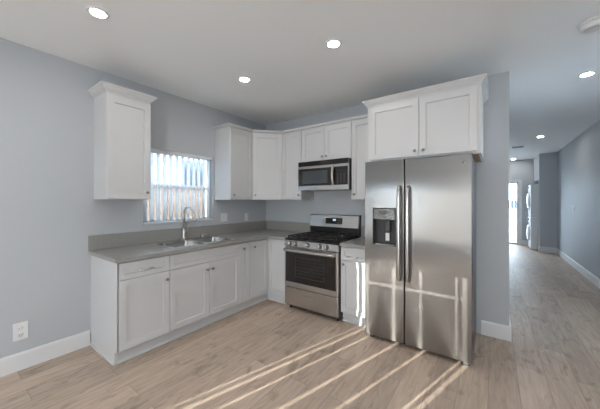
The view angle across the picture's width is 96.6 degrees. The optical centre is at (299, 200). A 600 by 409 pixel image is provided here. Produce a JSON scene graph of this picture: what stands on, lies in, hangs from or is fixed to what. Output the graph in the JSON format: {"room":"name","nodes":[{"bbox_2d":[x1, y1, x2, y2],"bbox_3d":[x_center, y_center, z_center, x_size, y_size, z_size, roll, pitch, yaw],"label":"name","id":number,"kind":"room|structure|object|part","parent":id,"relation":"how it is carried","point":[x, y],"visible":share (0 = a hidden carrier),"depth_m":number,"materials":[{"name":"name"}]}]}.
{"room":"kitchen","nodes":[
{"label":"kitchen","id":0,"kind":"room"},
{"bbox_2d":[0,38,265,357],"bbox_3d":[-2.317,0.049,2.168,0.120,2.620,6.040,0,0,36],"label":"wall","id":1,"kind":"structure","parent":0,"point":[49,210],"depth_m":2.34,"materials":[{"name":"grey paint"}]},
{"bbox_2d":[13,321,27,341],"bbox_3d":[-2.249,1.049,2.153,0.008,0.139,0.086,0,0,36],"label":"wall outlet","id":2,"kind":"object","parent":1,"relation":"attached to","point":[20,330],"visible":1,"depth_m":2.15,"materials":[{"name":"white plastic"}]},
{"bbox_2d":[0,330,89,376],"bbox_3d":[-2.970,1.289,1.148,0.016,0.140,3.383,0,0,36],"label":"baseboard","id":3,"kind":"structure","parent":1,"relation":"attached to","point":[22,360],"depth_m":2.25,"materials":[{"name":"white paint"}]},
{"bbox_2d":[87,80,157,199],"bbox_3d":[-1.713,-0.526,2.598,0.354,1.026,0.474,0,0,36],"label":"upper cabinet","id":4,"kind":"object","parent":1,"relation":"attached to","point":[122,115],"visible":1,"depth_m":2.49,"materials":[{"name":"grey paint"}]},
{"bbox_3d":[-1.713,-1.008,2.598,0.354,0.063,0.474,0,0,36],"label":"crown molding","id":5,"kind":"part","parent":4,"relation":"part of","materials":[{"name":"grey paint"}]},
{"bbox_3d":[-1.601,-0.482,2.517,0.020,0.925,0.371,0,0,36],"label":"door","id":6,"kind":"part","parent":4,"relation":"part of","materials":[{"name":"grey paint"}]},
{"bbox_2d":[143,152,213,224],"bbox_3d":[-1.482,-0.166,3.301,0.128,0.850,0.895,0,0,36],"label":"window","id":7,"kind":"structure","parent":1,"relation":"in","point":[185,187],"depth_m":3.33,"materials":[{"name":"white paint"}]},
{"bbox_2d":[143,148,211,221],"bbox_3d":[-1.478,-0.179,3.294,0.052,0.825,0.896,0,0,36],"label":"vertical blind","id":8,"kind":"object","parent":7,"relation":"attached to","point":[158,156],"visible":0.88,"depth_m":3.23,"materials":[{"name":"white plastic"}]},
{"bbox_3d":[-1.482,0.250,3.301,0.128,0.018,0.895,0,0,36],"label":"sill","id":9,"kind":"part","parent":7,"relation":"part of","materials":[{"name":"white paint"}]},
{"bbox_2d":[220,213,226,221],"bbox_3d":[-1.074,0.234,3.780,0.008,0.116,0.116,0,0,36],"label":"light switch","id":10,"kind":"object","parent":1,"relation":"attached to","point":[223,216],"visible":1,"depth_m":3.77,"materials":[{"name":"white plastic"}]},
{"bbox_2d":[215,126,252,199],"bbox_3d":[-0.905,-0.495,3.719,0.353,0.963,0.404,0,0,36],"label":"upper cabinet","id":11,"kind":"object","parent":1,"relation":"attached to","point":[233,146],"visible":1,"depth_m":3.59,"materials":[{"name":"grey paint"}]},
{"bbox_3d":[-0.793,-0.487,3.638,0.020,0.935,0.400,0,0,36],"label":"door","id":12,"kind":"part","parent":11,"relation":"part of","materials":[{"name":"grey paint"}]},
{"bbox_2d":[0,0,599,160],"bbox_3d":[1.897,-1.311,3.701,5.160,0.100,13.460,0,0,36],"label":"ceiling","id":13,"kind":"structure","parent":0,"point":[197,51],"depth_m":2.21,"materials":[{"name":"white paint"}]},
{"bbox_2d":[86,6,109,19],"bbox_3d":[-1.354,-1.257,1.793,0.128,0.008,0.128,0,0,36],"label":"recessed light","id":14,"kind":"object","parent":13,"relation":"in","point":[97,12],"visible":1,"depth_m":1.78,"materials":[{"name":"white plastic"}]},
{"bbox_2d":[238,76,250,81],"bbox_3d":[-0.576,-1.257,2.771,0.128,0.008,0.128,0,0,36],"label":"recessed light","id":15,"kind":"object","parent":13,"relation":"in","point":[241,78],"visible":1,"depth_m":2.76,"materials":[{"name":"white"}]},
{"bbox_2d":[326,39,341,48],"bbox_3d":[0.269,-1.257,2.146,0.128,0.008,0.128,0,0,36],"label":"recessed light","id":16,"kind":"object","parent":13,"relation":"in","point":[332,43],"visible":1,"depth_m":2.13,"materials":[{"name":"white"}]},
{"bbox_2d":[510,145,524,148],"bbox_3d":[5.088,-1.257,6.257,0.260,0.008,0.260,0,0,36],"label":"ceiling vent","id":17,"kind":"object","parent":13,"relation":"in","point":[523,146],"visible":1,"depth_m":6.29,"materials":[{"name":"white plastic"}]},
{"bbox_2d":[578,71,595,76],"bbox_3d":[2.856,-1.257,2.662,0.128,0.008,0.128,0,0,36],"label":"recessed light","id":18,"kind":"object","parent":13,"relation":"in","point":[589,73],"visible":1,"depth_m":2.65,"materials":[{"name":"white"}]},
{"bbox_2d":[577,15,599,33],"bbox_3d":[2.064,-1.234,1.890,0.150,0.055,0.150,0,0,36],"label":"smoke detector","id":19,"kind":"object","parent":13,"relation":"attached to","point":[591,25],"visible":1,"depth_m":1.87,"materials":[{"name":"white plastic"}]},
{"bbox_2d":[0,244,599,408],"bbox_3d":[1.897,1.409,3.701,5.160,0.100,13.460,0,0,36],"label":"floor","id":20,"kind":"structure","parent":0,"point":[267,354],"depth_m":2.17,"materials":[{"name":"brown wood"}]},
{"bbox_2d":[90,255,169,365],"bbox_3d":[-1.594,0.931,2.518,0.641,0.856,0.450,0,0,36],"label":"base cabinet","id":21,"kind":"object","parent":20,"relation":"on","point":[130,300],"visible":0.98,"depth_m":2.33,"materials":[{"name":"grey paint"}]},
{"bbox_3d":[-1.730,0.931,2.363,0.603,0.856,0.022,0,0,36],"label":"panel","id":22,"kind":"part","parent":21,"relation":"part of","materials":[{"name":"grey paint"}]},
{"bbox_3d":[-1.627,1.350,2.542,0.560,0.018,0.450,0,0,36],"label":"shoe molding","id":23,"kind":"part","parent":21,"relation":"part of","materials":[{"name":"grey paint"}]},
{"bbox_3d":[-1.364,0.587,2.367,0.020,0.140,0.421,0,0,36],"label":"drawer","id":24,"kind":"part","parent":21,"relation":"part of","materials":[{"name":"grey paint"}]},
{"bbox_3d":[-1.364,0.951,2.367,0.020,0.581,0.421,0,0,36],"label":"door","id":25,"kind":"part","parent":21,"relation":"part of","materials":[{"name":"grey paint"}]},
{"bbox_2d":[167,243,239,342],"bbox_3d":[-1.212,0.931,3.054,0.633,0.856,0.868,0,0,36],"label":"base cabinet","id":26,"kind":"object","parent":20,"relation":"on","point":[204,283],"visible":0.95,"depth_m":2.84,"materials":[{"name":"grey paint"}]},
{"bbox_3d":[-1.113,0.951,2.716,0.020,0.581,0.430,0,0,36],"label":"door","id":27,"kind":"part","parent":26,"relation":"part of","materials":[{"name":"grey paint"}]},
{"bbox_3d":[-1.019,1.350,2.915,0.012,0.018,0.868,0,0,36],"label":"shoe molding","id":28,"kind":"part","parent":26,"relation":"part of","materials":[{"name":"grey paint"}]},
{"bbox_3d":[-0.986,0.587,2.891,0.020,0.140,0.864,0,0,36],"label":"drawer","id":29,"kind":"part","parent":26,"relation":"part of","materials":[{"name":"grey paint"}]},
{"bbox_3d":[-0.859,0.951,3.067,0.020,0.581,0.430,0,0,36],"label":"door","id":30,"kind":"part","parent":26,"relation":"part of","materials":[{"name":"grey paint"}]},
{"bbox_2d":[237,242,248,311],"bbox_3d":[-0.914,0.931,3.467,0.633,0.856,0.150,0,0,36],"label":"base cabinet","id":31,"kind":"object","parent":20,"relation":"on","point":[244,246],"visible":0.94,"depth_m":3.31,"materials":[{"name":"grey paint"}]},
{"bbox_3d":[-0.688,0.879,3.304,0.020,0.725,0.146,0,0,36],"label":"door","id":32,"kind":"part","parent":31,"relation":"part of","materials":[{"name":"grey paint"}]},
{"bbox_2d":[246,238,287,307],"bbox_3d":[-0.471,0.931,3.825,0.932,0.856,0.949,0,0,36],"label":"base cabinet","id":33,"kind":"object","parent":20,"relation":"on","point":[266,256],"visible":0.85,"depth_m":3.54,"materials":[{"name":"grey paint"}]},
{"bbox_2d":[88,220,309,263],"bbox_3d":[-0.903,0.416,3.225,0.934,0.174,2.427,0,0,36],"label":"countertop","id":34,"kind":"structure","parent":33,"relation":"on","point":[115,248],"depth_m":3.02,"materials":[{"name":"grey stone"}]},
{"bbox_2d":[181,206,196,239],"bbox_3d":[-1.303,0.266,3.184,0.283,0.409,0.095,0,0,36],"label":"kitchen faucet","id":35,"kind":"object","parent":34,"relation":"on","point":[184,230],"visible":0.98,"depth_m":3.22,"materials":[{"name":"silver metal"}]},
{"bbox_2d":[150,236,235,248],"bbox_3d":[-1.192,0.568,3.075,0.468,0.205,0.812,0,0,36],"label":"sink","id":36,"kind":"object","parent":34,"relation":"in","point":[212,239],"visible":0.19,"depth_m":3.13,"materials":[{"name":"silver metal"}]},
{"bbox_3d":[-1.299,0.569,2.921,0.394,0.203,0.358,0,0,36],"label":"bowl","id":37,"kind":"part","parent":36,"relation":"part of","materials":[{"name":"silver metal"}]},
{"bbox_3d":[-1.076,0.569,3.229,0.394,0.203,0.346,0,0,36],"label":"bowl","id":38,"kind":"part","parent":36,"relation":"part of","materials":[{"name":"silver metal"}]},
{"bbox_3d":[-0.543,0.879,3.504,0.020,0.725,0.336,0,0,36],"label":"door","id":39,"kind":"part","parent":33,"relation":"part of","materials":[{"name":"grey paint"}]},
{"bbox_3d":[-0.409,1.350,3.443,0.384,0.018,0.401,0,0,36],"label":"shoe molding","id":40,"kind":"part","parent":33,"relation":"part of","materials":[{"name":"grey paint"}]},
{"bbox_3d":[-0.295,0.879,3.550,0.321,0.725,0.020,0,0,36],"label":"door","id":41,"kind":"part","parent":33,"relation":"part of","materials":[{"name":"grey paint"}]},
{"bbox_2d":[283,214,360,320],"bbox_3d":[0.279,0.774,3.411,0.755,1.170,0.731,0,0,36],"label":"gas range","id":42,"kind":"object","parent":20,"relation":"on","point":[312,258],"visible":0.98,"depth_m":3.20,"materials":[{"name":"grey metal"}]},
{"bbox_3d":[0.088,0.607,3.145,0.696,0.038,0.076,0,0,36],"label":"handle","id":43,"kind":"part","parent":42,"relation":"part of","materials":[{"name":"silver metal"}]},
{"bbox_3d":[0.105,1.154,3.170,0.170,0.030,0.017,0,0,36],"label":"drawer pull","id":44,"kind":"part","parent":42,"relation":"part of","materials":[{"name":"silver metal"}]},
{"bbox_3d":[0.109,0.816,3.174,0.710,0.381,0.004,0,0,36],"label":"door glass","id":45,"kind":"part","parent":42,"relation":"part of","materials":[{"name":"black glass"}]},
{"bbox_3d":[0.118,0.533,3.187,0.754,0.081,0.043,0,0,36],"label":"control panel","id":46,"kind":"part","parent":42,"relation":"part of","materials":[{"name":"silver metal"}]},
{"bbox_3d":[0.120,1.188,3.189,0.748,0.217,0.033,0,0,36],"label":"storage drawer","id":47,"kind":"part","parent":42,"relation":"part of","materials":[{"name":"silver metal"}]},
{"bbox_3d":[0.119,0.825,3.188,0.748,0.492,0.035,0,0,36],"label":"oven door","id":48,"kind":"part","parent":42,"relation":"part of","materials":[{"name":"silver metal"}]},
{"bbox_2d":[285,235,359,244],"bbox_3d":[0.303,0.481,3.443,0.754,0.023,0.650,0,0,36],"label":"cooktop","id":49,"kind":"object","parent":42,"relation":"in","point":[301,240],"depth_m":3.25,"materials":[{"name":"black metal"}]},
{"bbox_3d":[0.462,0.274,3.651,0.256,0.080,0.019,0,0,36],"label":"display panel","id":50,"kind":"part","parent":42,"relation":"part of","materials":[{"name":"black glass"}]},
{"bbox_3d":[0.465,0.274,3.678,0.742,0.166,0.074,0,0,36],"label":"panel","id":51,"kind":"part","parent":42,"relation":"part of","materials":[{"name":"silver metal"}]},
{"bbox_2d":[341,246,364,326],"bbox_3d":[0.753,0.931,3.131,0.325,0.856,0.641,0,0,36],"label":"base cabinet","id":52,"kind":"object","parent":20,"relation":"on","point":[352,259],"visible":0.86,"depth_m":2.92,"materials":[{"name":"grey paint"}]},
{"bbox_2d":[339,226,364,248],"bbox_3d":[0.755,0.416,3.135,0.326,0.174,0.632,0,0,36],"label":"countertop","id":53,"kind":"structure","parent":52,"relation":"on","point":[358,242],"depth_m":3.02,"materials":[{"name":"grey stone"}]},
{"bbox_3d":[0.592,0.587,2.909,0.321,0.140,0.020,0,0,36],"label":"drawer","id":54,"kind":"part","parent":52,"relation":"part of","materials":[{"name":"grey paint"}]},
{"bbox_3d":[0.617,1.350,2.942,0.325,0.018,0.012,0,0,36],"label":"shoe molding","id":55,"kind":"part","parent":52,"relation":"part of","materials":[{"name":"grey paint"}]},
{"bbox_2d":[365,153,475,365],"bbox_3d":[1.210,0.485,2.683,0.908,1.748,0.776,0,0,36],"label":"refrigerator","id":56,"kind":"object","parent":20,"relation":"on","point":[420,213],"visible":1,"depth_m":2.38,"materials":[{"name":"grey metal"}]},
{"bbox_3d":[0.832,0.128,2.607,0.211,0.107,0.082,0,0,36],"label":"dispenser panel","id":57,"kind":"part","parent":56,"relation":"part of","materials":[{"name":"silver metal"}]},
{"bbox_3d":[0.831,0.468,2.612,0.375,1.710,0.084,0,0,36],"label":"door","id":58,"kind":"part","parent":56,"relation":"part of","materials":[{"name":"silver metal"}]},
{"bbox_3d":[0.911,0.301,2.462,0.030,0.888,0.067,0,0,36],"label":"handle","id":59,"kind":"part","parent":56,"relation":"part of","materials":[{"name":"silver metal"}]},
{"bbox_3d":[0.972,0.301,2.417,0.030,0.888,0.067,0,0,36],"label":"handle","id":60,"kind":"part","parent":56,"relation":"part of","materials":[{"name":"silver metal"}]},
{"bbox_3d":[1.201,0.468,2.344,0.526,1.710,0.084,0,0,36],"label":"door","id":61,"kind":"part","parent":56,"relation":"part of","materials":[{"name":"silver metal"}]},
{"bbox_2d":[526,216,538,249],"bbox_3d":[6.859,0.906,7.506,0.790,0.905,0.680,0,0,36],"label":"washer","id":62,"kind":"object","parent":20,"relation":"on","point":[532,231],"visible":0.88,"depth_m":7.38,"materials":[{"name":"white metal"}]},
{"bbox_3d":[6.576,0.909,7.711,0.050,0.470,0.470,0,0,36],"label":"door","id":63,"kind":"part","parent":62,"relation":"part of","materials":[{"name":"white ceramic"}]},
{"bbox_2d":[526,184,538,216],"bbox_3d":[6.859,-0.001,7.506,0.790,0.905,0.680,0,0,36],"label":"dryer","id":64,"kind":"object","parent":62,"relation":"on","point":[532,199],"visible":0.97,"depth_m":7.38,"materials":[{"name":"white metal"}]},
{"bbox_3d":[6.576,0.002,7.711,0.050,0.470,0.470,0,0,36],"label":"door","id":65,"kind":"part","parent":64,"relation":"part of","materials":[{"name":"white ceramic"}]},
{"bbox_2d":[266,71,508,333],"bbox_3d":[0.767,0.049,3.592,3.215,2.620,0.120,0,0,36],"label":"wall","id":66,"kind":"structure","parent":0,"point":[492,174],"depth_m":2.70,"materials":[{"name":"grey paint"}]},
{"bbox_2d":[252,132,282,199],"bbox_3d":[-0.503,-0.495,4.051,0.615,0.963,0.620,0,0,36],"label":"upper cabinet","id":67,"kind":"object","parent":66,"relation":"attached to","point":[267,147],"visible":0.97,"depth_m":3.83,"materials":[{"name":"grey paint"}]},
{"bbox_2d":[213,114,367,132],"bbox_3d":[-0.104,-0.990,3.542,2.149,0.028,0.580,0,0,13],"label":"crown molding","id":68,"kind":"structure","parent":67,"relation":"attached to","point":[364,115],"depth_m":3.55,"materials":[{"name":"grey paint"}]},
{"bbox_2d":[282,130,313,199],"bbox_3d":[-0.037,-0.495,3.880,0.345,0.963,0.353,0,0,36],"label":"upper cabinet","id":69,"kind":"object","parent":66,"relation":"attached to","point":[291,141],"visible":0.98,"depth_m":3.77,"materials":[{"name":"grey paint"}]},
{"bbox_3d":[-0.117,-0.487,3.766,0.337,0.935,0.020,0,0,36],"label":"door","id":70,"kind":"part","parent":69,"relation":"part of","materials":[{"name":"grey paint"}]},
{"bbox_2d":[301,120,351,161],"bbox_3d":[0.404,-0.747,3.561,0.739,0.459,0.353,0,0,36],"label":"upper cabinet","id":71,"kind":"object","parent":66,"relation":"attached to","point":[331,141],"visible":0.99,"depth_m":3.42,"materials":[{"name":"grey paint"}]},
{"bbox_3d":[0.173,-0.739,3.557,0.366,0.431,0.020,0,0,36],"label":"door","id":72,"kind":"part","parent":71,"relation":"part of","materials":[{"name":"grey paint"}]},
{"bbox_2d":[298,158,351,190],"bbox_3d":[0.375,-0.326,3.520,0.732,0.375,0.452,0,0,36],"label":"microwave","id":73,"kind":"object","parent":71,"relation":"attached to","point":[330,174],"visible":0.96,"depth_m":3.35,"materials":[{"name":"silver metal"}]},
{"bbox_3d":[0.197,-0.306,3.447,0.520,0.223,0.019,0,0,36],"label":"door glass","id":74,"kind":"part","parent":73,"relation":"part of","materials":[{"name":"black glass"}]},
{"bbox_3d":[0.396,-0.318,3.260,0.032,0.260,0.054,0,0,36],"label":"handle","id":75,"kind":"part","parent":73,"relation":"part of","materials":[{"name":"silver metal"}]},
{"bbox_3d":[0.491,-0.306,3.235,0.200,0.223,0.019,0,0,36],"label":"control panel","id":76,"kind":"part","parent":73,"relation":"part of","materials":[{"name":"black glass"}]},
{"bbox_3d":[0.473,-0.739,3.341,0.365,0.431,0.020,0,0,36],"label":"door","id":77,"kind":"part","parent":71,"relation":"part of","materials":[{"name":"grey paint"}]},
{"bbox_2d":[352,117,367,199],"bbox_3d":[0.834,-0.495,3.251,0.318,0.963,0.353,0,0,36],"label":"upper cabinet","id":78,"kind":"object","parent":66,"relation":"attached to","point":[359,126],"visible":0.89,"depth_m":3.17,"materials":[{"name":"grey paint"}]},
{"bbox_2d":[361,226,364,236],"bbox_3d":[0.935,0.400,3.384,0.326,0.142,0.018,0,0,36],"label":"backsplash","id":79,"kind":"structure","parent":66,"relation":"attached to","point":[362,227],"depth_m":3.46,"materials":[{"name":"grey stone"}]},
{"bbox_2d":[362,73,488,161],"bbox_3d":[1.273,-0.714,2.740,1.073,0.639,0.668,0,0,36],"label":"upper cabinet","id":80,"kind":"object","parent":66,"relation":"attached to","point":[446,118],"visible":0.98,"depth_m":2.45,"materials":[{"name":"grey paint"}]},
{"bbox_3d":[0.917,-0.686,2.631,0.471,0.536,0.020,0,0,36],"label":"door","id":81,"kind":"part","parent":80,"relation":"part of","materials":[{"name":"grey paint"}]},
{"bbox_3d":[1.274,-1.005,2.741,1.073,0.057,0.665,0,0,36],"label":"crown molding","id":82,"kind":"part","parent":80,"relation":"part of","materials":[{"name":"grey paint"}]},
{"bbox_3d":[1.294,-0.686,2.359,0.451,0.536,0.020,0,0,36],"label":"door","id":83,"kind":"part","parent":80,"relation":"part of","materials":[{"name":"grey paint"}]},
{"bbox_2d":[509,159,538,240],"bbox_3d":[6.783,0.049,8.400,2.740,2.620,0.120,0,0,36],"label":"wall","id":84,"kind":"structure","parent":0,"point":[518,169],"depth_m":8.23,"materials":[{"name":"grey paint"}]},
{"bbox_2d":[509,182,518,243],"bbox_3d":[6.512,0.383,8.583,0.785,1.948,0.040,0,0,36],"label":"door","id":85,"kind":"structure","parent":84,"relation":"in","point":[517,183],"depth_m":8.36,"materials":[{"name":"white paint"}]},
{"bbox_2d":[509,179,521,244],"bbox_3d":[6.477,0.349,8.536,0.925,2.020,0.018,0,0,36],"label":"trim","id":86,"kind":"structure","parent":84,"relation":"attached to","point":[519,180],"depth_m":8.28,"materials":[{"name":"white paint"}]},
{"bbox_2d":[534,154,538,181],"bbox_3d":[6.803,-0.921,7.633,0.100,0.680,1.100,0,0,36],"label":"wall niche header","id":87,"kind":"structure","parent":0,"point":[536,159],"depth_m":7.59,"materials":[{"name":"grey paint"}]},
{"bbox_2d":[539,152,556,247],"bbox_3d":[6.551,0.049,7.075,0.345,2.620,0.100,0,0,36],"label":"wall","id":88,"kind":"structure","parent":0,"point":[547,161],"depth_m":7.03,"materials":[{"name":"grey paint"}]},
{"bbox_2d":[557,120,599,278],"bbox_3d":[3.221,0.049,2.066,0.120,2.620,12.120,0,0,36],"label":"wall","id":89,"kind":"structure","parent":0,"point":[578,162],"depth_m":5.01,"materials":[{"name":"grey paint"}]},
{"bbox_2d":[538,246,599,288],"bbox_3d":[3.026,1.289,2.207,0.361,0.140,12.120,0,0,36],"label":"baseboard","id":90,"kind":"structure","parent":89,"relation":"attached to","point":[592,278],"depth_m":5.38,"materials":[{"name":"white paint"}]},
{"bbox_3d":[3.603,0.049,4.875,0.120,2.620,5.280,0,0,36],"label":"wall","id":91,"kind":"structure","parent":0,"visible":0},
{"bbox_2d":[481,315,510,340],"bbox_3d":[3.524,1.289,4.841,0.241,0.140,5.406,0,0,36],"label":"baseboard","id":92,"kind":"structure","parent":91,"relation":"attached to","point":[491,329],"depth_m":2.65,"materials":[{"name":"white paint"}]},
{"label":"outside","id":93,"kind":"structure","parent":0,"visible":0},
{"bbox_2d":[509,234,516,241],"bbox_3d":[0.420,1.549,5.002,19.000,0.120,30.000,0,0,36],"label":"ground","id":94,"kind":"structure","parent":93,"point":[512,237],"depth_m":10.71,"materials":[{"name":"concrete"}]},
{"bbox_2d":[147,183,205,219],"bbox_3d":[-2.946,0.589,3.979,0.060,1.800,8.400,0,0,36],"label":"wooden fence","id":95,"kind":"object","parent":94,"relation":"on","point":[185,190],"visible":0.04,"depth_m":4.93,"materials":[{"name":"brown wood"}]},
{"bbox_2d":[154,153,205,185],"bbox_3d":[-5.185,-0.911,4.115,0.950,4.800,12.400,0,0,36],"label":"house","id":96,"kind":"structure","parent":94,"relation":"on","point":[185,159],"depth_m":6.82,"materials":[{"name":"paint"}]},
{"bbox_3d":[-2.804,-0.611,7.145,0.004,0.880,0.780,0,0,36],"label":"pane","id":97,"kind":"part","parent":96,"relation":"part of","materials":[{"name":"clear glass"}]},
{"bbox_2d":[509,200,516,233],"bbox_3d":[9.173,0.729,12.342,5.600,1.520,0.150,0,0,36],"label":"wall","id":98,"kind":"structure","parent":94,"relation":"on","point":[512,203],"depth_m":11.99,"materials":[{"name":"paint"}]},
{"bbox_3d":[9.163,0.159,12.336,5.590,0.380,0.030,0,0,36],"label":"board panel","id":99,"kind":"part","parent":98,"relation":"part of","materials":[{"name":"paint"}]}
]}

